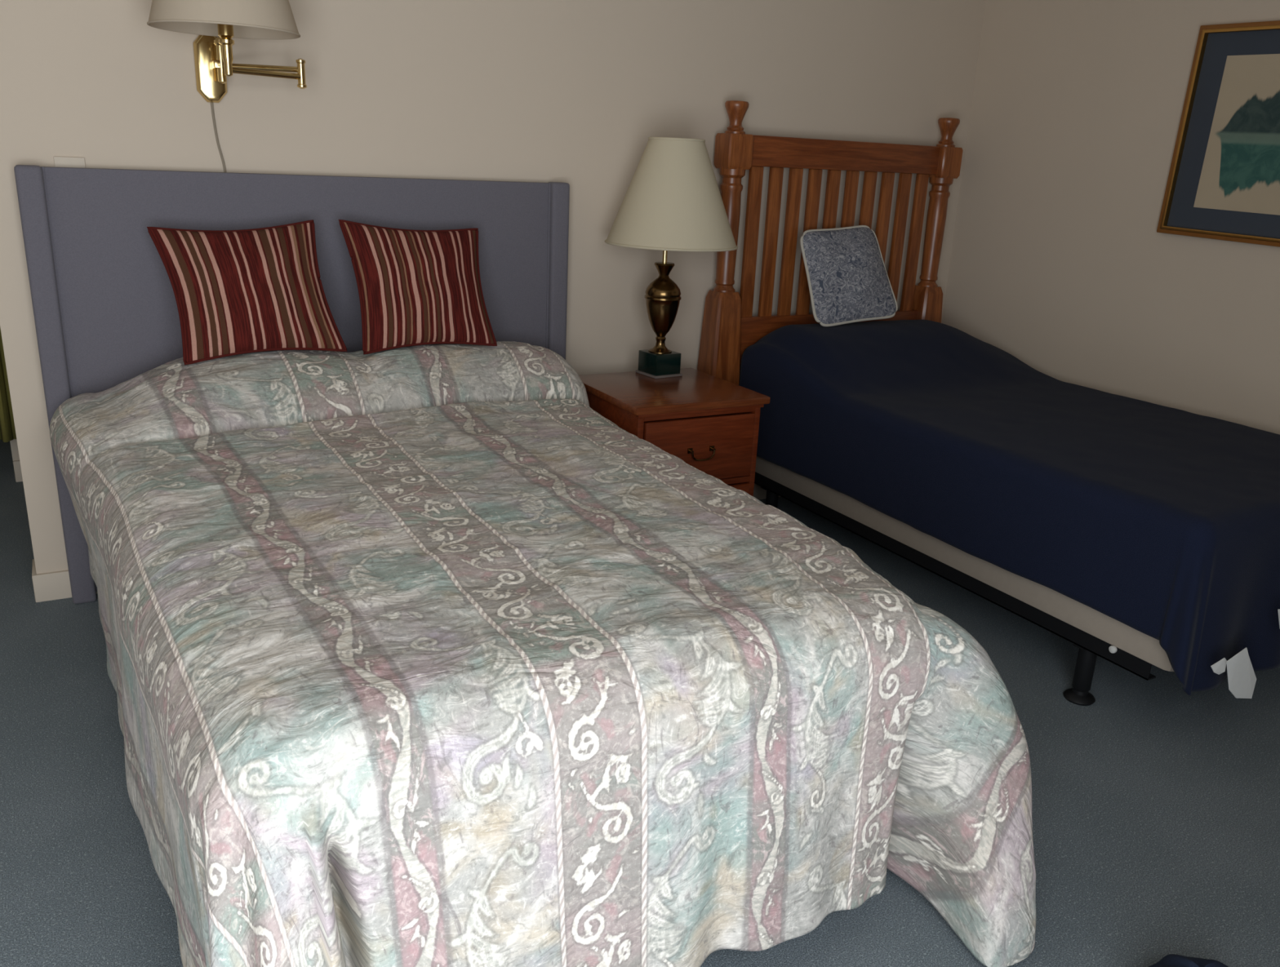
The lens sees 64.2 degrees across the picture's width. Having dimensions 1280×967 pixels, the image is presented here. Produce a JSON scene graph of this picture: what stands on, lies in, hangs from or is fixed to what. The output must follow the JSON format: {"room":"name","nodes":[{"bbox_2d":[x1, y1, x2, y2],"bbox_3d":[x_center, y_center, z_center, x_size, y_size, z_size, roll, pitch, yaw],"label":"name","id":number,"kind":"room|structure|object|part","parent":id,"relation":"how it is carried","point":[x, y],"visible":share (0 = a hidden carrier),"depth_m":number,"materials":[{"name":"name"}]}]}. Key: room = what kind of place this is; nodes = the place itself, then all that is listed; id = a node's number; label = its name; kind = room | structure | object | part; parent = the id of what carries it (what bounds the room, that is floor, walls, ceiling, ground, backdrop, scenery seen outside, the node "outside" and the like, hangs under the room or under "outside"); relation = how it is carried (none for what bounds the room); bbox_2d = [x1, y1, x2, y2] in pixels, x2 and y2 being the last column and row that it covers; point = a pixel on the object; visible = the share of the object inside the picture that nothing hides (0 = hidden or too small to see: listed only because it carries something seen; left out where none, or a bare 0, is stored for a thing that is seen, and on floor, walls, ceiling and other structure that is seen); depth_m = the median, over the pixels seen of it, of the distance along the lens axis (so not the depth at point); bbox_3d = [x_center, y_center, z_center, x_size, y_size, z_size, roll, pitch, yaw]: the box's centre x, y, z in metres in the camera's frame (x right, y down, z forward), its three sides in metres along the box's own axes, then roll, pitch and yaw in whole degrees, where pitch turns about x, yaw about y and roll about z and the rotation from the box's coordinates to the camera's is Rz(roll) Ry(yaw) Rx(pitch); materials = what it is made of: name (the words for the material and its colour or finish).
{"room":"bedroom","nodes":[
{"label":"bedroom","id":0,"kind":"room"},
{"bbox_2d":[12,439,19,461],"bbox_3d":[-2.148,-1.219,3.784,0.565,2.450,0.100,-7,20,-28],"label":"wall","id":1,"kind":"structure","parent":0,"point":[14,441],"depth_m":3.95,"materials":[{"name":"paint"}]},
{"bbox_2d":[0,328,16,442],"bbox_3d":[-2.517,-1.071,3.458,0.794,1.935,0.170,-7,20,-28],"label":"curtain","id":2,"kind":"object","parent":1,"relation":"hanging from","point":[7,430],"visible":0.2,"depth_m":3.77,"materials":[{"name":"green fabric"}]},
{"bbox_2d":[9,440,14,461],"bbox_3d":[-2.407,-1.021,3.703,0.007,2.100,0.100,-7,20,-28],"label":"trim","id":3,"kind":"structure","parent":1,"relation":"attached to","point":[11,442],"depth_m":3.94,"materials":[{"name":"paint"}]},
{"bbox_2d":[13,460,22,482],"bbox_3d":[-2.178,-0.077,4.096,0.572,0.085,0.012,-7,20,-28],"label":"baseboard","id":4,"kind":"structure","parent":1,"relation":"attached to","point":[17,468],"depth_m":3.96,"materials":[{"name":"paint"}]},
{"bbox_2d":[0,0,985,574],"bbox_3d":[-0.172,-1.034,3.498,3.553,2.450,0.120,-7,20,-28],"label":"wall","id":5,"kind":"structure","parent":0,"point":[573,92],"depth_m":3.22,"materials":[{"name":"paint"}]},
{"bbox_2d":[31,559,36,575],"bbox_3d":[-1.789,0.284,3.025,0.012,0.085,0.130,-7,20,-28],"label":"baseboard","id":6,"kind":"structure","parent":5,"relation":"attached to","point":[33,568],"depth_m":3.00,"materials":[{"name":"paint"}]},
{"bbox_2d":[53,156,85,168],"bbox_3d":[-1.513,-0.809,2.719,0.072,0.116,0.011,-7,20,-28],"label":"wall plate","id":7,"kind":"object","parent":5,"relation":"attached to","point":[60,162],"visible":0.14,"depth_m":2.70,"materials":[{"name":"paint"}]},
{"bbox_2d":[146,0,306,172],"bbox_3d":[-1.050,-1.065,2.626,0.361,0.643,0.396,4,18,5],"label":"wall sconce","id":8,"kind":"object","parent":5,"relation":"attached to","point":[227,20],"visible":0.98,"depth_m":2.60,"materials":[{"name":"gold metal"}]},
{"bbox_3d":[-1.175,-1.137,2.792,0.078,0.178,0.024,-7,20,-28],"label":"plate","id":9,"kind":"part","parent":8,"relation":"part of","materials":[{"name":"gold metal"}]},
{"bbox_3d":[-1.180,-0.941,2.866,0.030,0.248,0.008,-7,20,-28],"label":"power cord","id":10,"kind":"part","parent":8,"relation":"part of","materials":[{"name":"plastic"}]},
{"bbox_3d":[-1.126,-1.137,2.745,0.030,0.115,0.030,-7,20,-28],"label":"hinge post","id":11,"kind":"part","parent":8,"relation":"part of","materials":[{"name":"gold metal"}]},
{"bbox_3d":[-1.043,-1.255,2.547,0.356,0.228,0.356,-7,20,-28],"label":"lamp shade","id":12,"kind":"part","parent":8,"relation":"part of","materials":[{"name":"beige fabric"}]},
{"bbox_3d":[-1.048,-1.146,2.582,0.361,0.005,0.361,-7,20,-28],"label":"shade trim","id":13,"kind":"part","parent":8,"relation":"part of","materials":[{"name":"beige fabric"}]},
{"bbox_3d":[-1.049,-1.123,2.590,0.038,0.168,0.038,-7,20,-28],"label":"lamp stem","id":14,"kind":"part","parent":8,"relation":"part of","materials":[{"name":"gold metal"}]},
{"bbox_3d":[-1.022,-1.122,2.756,0.210,0.015,0.015,1,18,-4],"label":"swing arm","id":15,"kind":"part","parent":8,"relation":"part of","materials":[{"name":"gold metal"}]},
{"bbox_3d":[-0.985,-1.080,2.690,0.015,0.015,0.213,16,22,36],"label":"swing arm","id":16,"kind":"part","parent":8,"relation":"part of","materials":[{"name":"gold metal"}]},
{"bbox_2d":[31,483,781,602],"bbox_3d":[-0.243,0.116,3.777,3.465,0.085,0.012,-7,20,-28],"label":"baseboard","id":17,"kind":"structure","parent":5,"relation":"attached to","point":[51,586],"depth_m":2.98,"materials":[{"name":"paint"}]},
{"bbox_2d":[0,440,1279,966],"bbox_3d":[-0.695,0.467,2.920,5.400,0.100,6.000,-7,20,-28],"label":"floor","id":18,"kind":"structure","parent":0,"point":[1156,806],"depth_m":2.17,"materials":[{"name":"carpet"}]},
{"bbox_2d":[13,164,569,604],"bbox_3d":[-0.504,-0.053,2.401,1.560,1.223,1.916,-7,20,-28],"label":"headboard","id":19,"kind":"object","parent":18,"relation":"on","point":[106,314],"visible":0.27,"depth_m":2.89,"materials":[{"name":"grey fabric"}]},
{"bbox_2d":[49,341,1035,966],"bbox_3d":[-0.410,0.231,2.285,1.548,0.748,2.218,-7,20,-28],"label":"bedspread","id":20,"kind":"object","parent":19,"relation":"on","point":[418,655],"visible":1,"depth_m":1.67,"materials":[{"name":"multicoloured fabric"}]},
{"bbox_2d":[146,219,347,364],"bbox_3d":[-1.075,-0.534,2.815,0.476,0.368,0.188,-7,20,-28],"label":"throw pillow","id":21,"kind":"object","parent":20,"relation":"on","point":[236,292],"visible":1,"depth_m":2.76,"materials":[{"name":"red fabric"}]},
{"bbox_2d":[338,219,497,355],"bbox_3d":[-0.655,-0.590,3.040,0.424,0.365,0.187,-7,20,-28],"label":"throw pillow","id":22,"kind":"object","parent":20,"relation":"on","point":[415,287],"visible":1,"depth_m":2.99,"materials":[{"name":"red fabric"}]},
{"bbox_2d":[578,368,769,496],"bbox_3d":[0.075,-0.026,3.408,0.485,0.610,0.487,-7,20,-28],"label":"nightstand","id":23,"kind":"object","parent":18,"relation":"on","point":[710,423],"visible":0.5,"depth_m":3.21,"materials":[{"name":"brown wood"}]},
{"bbox_2d":[604,137,737,378],"bbox_3d":[0.101,-0.741,3.384,0.440,0.766,0.440,-7,20,-28],"label":"table lamp","id":24,"kind":"object","parent":23,"relation":"on","point":[673,201],"visible":1,"depth_m":3.21,"materials":[{"name":"fabric"}]},
{"bbox_3d":[0.065,-0.378,3.489,0.116,0.008,0.116,-10,22,-34],"label":"foot plate","id":25,"kind":"part","parent":24,"relation":"part of","materials":[{"name":"metal"}]},
{"bbox_3d":[0.111,-0.946,3.318,0.432,0.327,0.432,-7,20,-28],"label":"lamp shade","id":26,"kind":"part","parent":24,"relation":"part of","materials":[{"name":"beige fabric"}]},
{"bbox_3d":[0.103,-0.790,3.368,0.440,0.008,0.440,-7,20,-28],"label":"shade trim","id":27,"kind":"part","parent":24,"relation":"part of","materials":[{"name":"beige fabric"}]},
{"bbox_3d":[0.118,-1.101,3.268,0.184,0.008,0.184,-7,20,-28],"label":"shade trim","id":28,"kind":"part","parent":24,"relation":"part of","materials":[{"name":"beige fabric"}]},
{"bbox_3d":[0.184,-0.105,3.187,0.397,0.207,0.020,-7,20,-28],"label":"drawer","id":29,"kind":"part","parent":23,"relation":"part of","materials":[{"name":"brown wood"}]},
{"bbox_3d":[0.193,-0.225,3.143,0.455,0.012,0.010,-7,20,-28],"label":"cornice moulding","id":30,"kind":"part","parent":23,"relation":"part of","materials":[{"name":"brown wood"}]},
{"bbox_3d":[0.193,-0.092,3.173,0.096,0.040,0.021,-7,20,-28],"label":"drawer pull","id":31,"kind":"part","parent":23,"relation":"part of","materials":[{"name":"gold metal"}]},
{"bbox_3d":[0.172,0.132,3.263,0.397,0.236,0.020,-7,20,-28],"label":"drawer","id":32,"kind":"part","parent":23,"relation":"part of","materials":[{"name":"brown wood"}]},
{"bbox_2d":[697,100,1173,706],"bbox_3d":[1.190,-0.398,3.250,1.159,1.514,1.944,-7,20,-28],"label":"wooden bed","id":33,"kind":"object","parent":18,"relation":"on","point":[729,326],"visible":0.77,"depth_m":3.72,"materials":[{"name":"brown wood"}]},
{"bbox_3d":[0.494,0.090,3.841,0.080,0.162,0.079,-7,20,-28],"label":"leg","id":34,"kind":"part","parent":33,"relation":"part of","materials":[{"name":"black metal"}]},
{"bbox_3d":[0.735,-0.540,4.033,1.000,0.265,0.036,-7,20,-28],"label":"rail","id":35,"kind":"part","parent":33,"relation":"part of","materials":[{"name":"brown wood"}]},
{"bbox_3d":[0.767,-1.224,3.813,1.000,0.105,0.044,-7,20,-28],"label":"headboard","id":36,"kind":"part","parent":33,"relation":"part of","materials":[{"name":"brown wood"}]},
{"bbox_3d":[0.819,0.199,3.198,0.032,0.047,1.760,-7,20,-28],"label":"rail","id":37,"kind":"part","parent":33,"relation":"part of","materials":[{"name":"black metal"}]},
{"bbox_2d":[738,320,1279,698],"bbox_3d":[1.275,-0.084,3.273,1.098,0.604,1.912,-7,20,-28],"label":"blanket","id":38,"kind":"object","parent":33,"relation":"on","point":[1162,522],"visible":0.98,"depth_m":2.86,"materials":[{"name":"fabric"}]},
{"bbox_2d":[800,225,897,327],"bbox_3d":[0.778,-0.777,3.805,0.394,0.350,0.184,-7,20,-28],"label":"accent pillow","id":39,"kind":"object","parent":38,"relation":"on","point":[848,280],"visible":1,"depth_m":3.75,"materials":[{"name":"grey fabric"}]},
{"bbox_3d":[1.167,0.494,2.681,0.080,0.162,0.079,-7,20,-28],"label":"leg","id":40,"kind":"part","parent":33,"relation":"part of","materials":[{"name":"black metal"}]},
{"bbox_2d":[1147,954,1228,966],"bbox_3d":[0.911,0.836,1.668,0.215,0.106,0.178,-7,20,-28],"label":"cloth bundle","id":41,"kind":"object","parent":18,"relation":"on","point":[1171,960],"visible":1,"depth_m":1.69,"materials":[{"name":"blue fabric"}]},
{"bbox_2d":[942,0,1279,435],"bbox_3d":[2.234,-0.686,2.769,0.100,2.450,3.600,-7,20,-28],"label":"wall","id":42,"kind":"structure","parent":0,"point":[1060,264],"depth_m":3.65,"materials":[{"name":"paint"}]},
{"bbox_2d":[1156,20,1279,247],"bbox_3d":[1.985,-1.026,3.014,0.029,0.664,0.874,-7,20,-28],"label":"framed picture","id":43,"kind":"object","parent":42,"relation":"attached to","point":[1223,184],"visible":1,"depth_m":3.23,"materials":[{"name":"brown wood"}]},
{"bbox_2d":[1193,53,1279,215],"bbox_3d":[1.990,-1.026,3.016,0.002,0.475,0.660,-7,20,-28],"label":"artwork","id":44,"kind":"object","parent":43,"relation":"attached to","point":[1237,171],"depth_m":3.20,"materials":[{"name":"paper"}]}
]}

